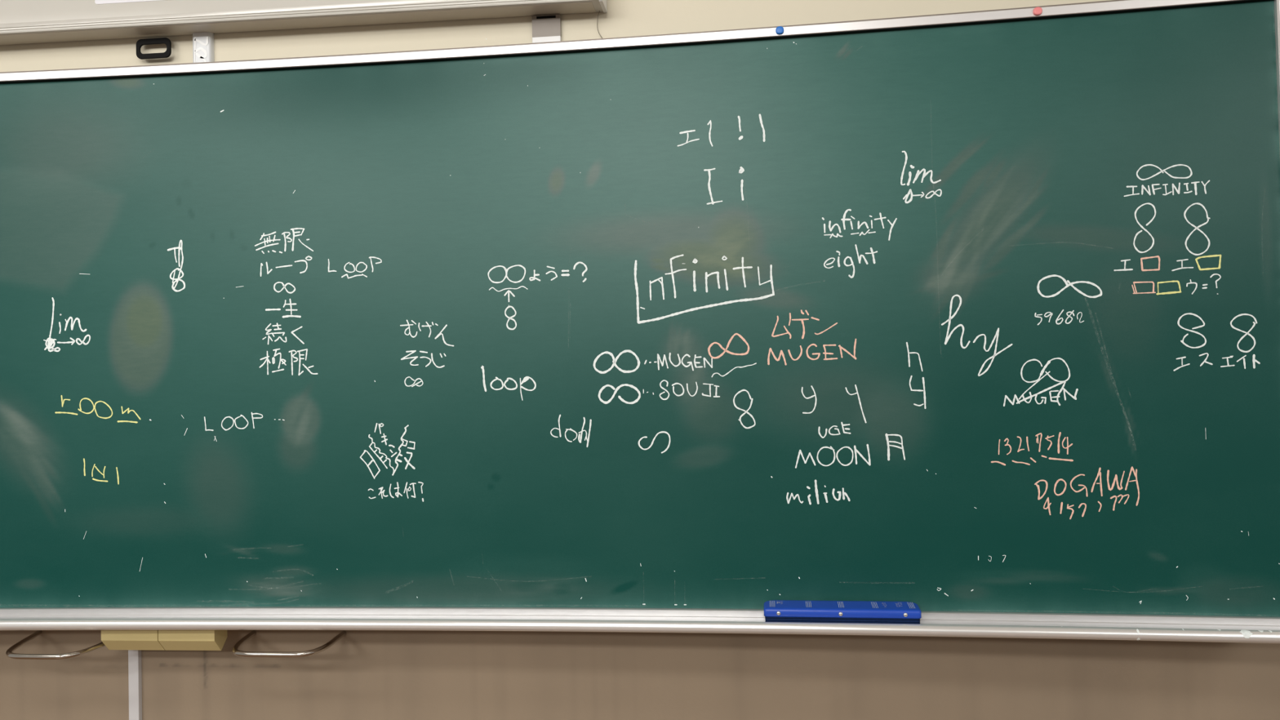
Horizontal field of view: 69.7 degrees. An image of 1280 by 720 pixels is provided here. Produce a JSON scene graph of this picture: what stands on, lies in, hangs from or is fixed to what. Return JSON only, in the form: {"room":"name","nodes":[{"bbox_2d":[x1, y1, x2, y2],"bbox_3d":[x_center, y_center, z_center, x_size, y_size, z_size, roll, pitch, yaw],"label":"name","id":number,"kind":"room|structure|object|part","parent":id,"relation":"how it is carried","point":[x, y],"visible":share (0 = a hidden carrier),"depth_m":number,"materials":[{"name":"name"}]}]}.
{"room":"classroom","nodes":[
{"label":"classroom","id":0,"kind":"room"},
{"bbox_2d":[0,0,1279,719],"bbox_3d":[-0.064,0.025,1.982,6.600,2.700,0.001,-1,-1,6],"label":"wall","id":1,"kind":"structure","parent":0,"point":[365,674],"depth_m":1.98,"materials":[{"name":"paint"}]},
{"bbox_2d":[5,630,105,659],"bbox_3d":[-1.268,0.616,1.993,0.234,0.011,0.193,-1,-1,6],"label":"bar","id":2,"kind":"object","parent":1,"relation":"attached to","point":[9,654],"visible":0.84,"depth_m":1.91,"materials":[{"name":"silver metal"}]},
{"bbox_2d":[128,649,142,719],"bbox_3d":[-1.130,0.986,2.062,0.024,0.832,0.012,-1,-1,6],"label":"cable cover","id":3,"kind":"object","parent":1,"relation":"attached to","point":[135,671],"visible":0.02,"depth_m":2.06,"materials":[{"name":"white plastic"}]},
{"bbox_2d":[192,31,214,62],"bbox_3d":[-0.988,-0.680,2.077,0.045,0.116,0.017,-1,-1,6],"label":"wall bracket","id":4,"kind":"object","parent":1,"relation":"attached to","point":[202,42],"visible":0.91,"depth_m":2.07,"materials":[{"name":"white plastic"}]},
{"bbox_2d":[232,630,346,657],"bbox_3d":[-0.763,0.604,1.956,0.225,0.011,0.166,-1,-1,6],"label":"bar","id":5,"kind":"object","parent":1,"relation":"attached to","point":[235,649],"visible":1,"depth_m":1.88,"materials":[{"name":"silver metal"}]},
{"bbox_2d":[0,0,607,59],"bbox_3d":[-1.076,-0.779,2.055,2.010,0.194,0.081,-1,-1,6],"label":"projection screen","id":6,"kind":"object","parent":1,"relation":"attached to","point":[21,21],"visible":1,"depth_m":2.01,"materials":[{"name":"beige metal"}]},
{"bbox_3d":[-1.026,-0.818,2.016,0.354,0.062,0.011,-1,-1,6],"label":"label plate","id":7,"kind":"part","parent":6,"relation":"part of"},
{"bbox_3d":[-1.099,-0.704,2.078,0.082,0.045,0.005,-1,-1,6],"label":"pull handle","id":8,"kind":"part","parent":6,"relation":"part of","materials":[{"name":"black plastic"}]},
{"bbox_2d":[531,13,561,43],"bbox_3d":[-0.204,-0.721,2.004,0.063,0.061,0.012,-1,-1,6],"label":"wall bracket","id":9,"kind":"object","parent":1,"relation":"attached to","point":[545,28],"visible":0.79,"depth_m":2.00,"materials":[{"name":"metal"}]},
{"bbox_2d":[0,0,1279,644],"bbox_3d":[-0.576,-0.064,1.905,3.664,1.233,0.187,-1,-1,6],"label":"chalkboard","id":10,"kind":"object","parent":1,"relation":"attached to","point":[971,319],"visible":0.99,"depth_m":1.90,"materials":[{"name":"metal"}]},
{"bbox_2d":[101,630,226,650],"bbox_3d":[-1.021,0.595,1.975,0.255,0.058,0.050,-1,-1,6],"label":"case","id":11,"kind":"object","parent":10,"relation":"attached to","point":[157,640],"visible":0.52,"depth_m":1.96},
{"bbox_3d":[-0.585,-0.648,1.958,3.604,0.018,0.106,-1,-1,6],"label":"frame rail","id":12,"kind":"part","parent":10,"relation":"part of","materials":[{"name":"metal"}]},
{"bbox_2d":[0,606,1279,644],"bbox_3d":[-0.562,0.538,1.892,3.604,0.027,0.187,-1,-1,6],"label":"chalk tray","id":13,"kind":"object","parent":10,"relation":"on","point":[1245,625],"depth_m":1.83,"materials":[{"name":"metal"}]},
{"bbox_2d":[775,26,783,34],"bbox_3d":[0.284,-0.671,1.870,0.017,0.016,0.006,-1,-1,6],"label":"magnet","id":14,"kind":"object","parent":10,"relation":"attached to","point":[780,29],"visible":1,"depth_m":1.87},
{"bbox_2d":[764,600,921,623],"bbox_3d":[0.394,0.497,1.803,0.299,0.037,0.063,-1,-1,8],"label":"eraser","id":15,"kind":"object","parent":10,"relation":"on","point":[775,611],"visible":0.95,"depth_m":1.78,"materials":[{"name":"blue plastic"}]},
{"bbox_2d":[1032,6,1042,15],"bbox_3d":[0.778,-0.682,1.798,0.017,0.016,0.006,-1,-1,9],"label":"magnet","id":16,"kind":"object","parent":10,"relation":"attached to","point":[1037,11],"visible":1,"depth_m":1.80},
{"bbox_3d":[1.232,-0.104,1.735,0.030,1.197,0.037,-2,-1,10],"label":"frame rail","id":17,"kind":"part","parent":10,"relation":"part of","materials":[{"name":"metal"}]}
]}

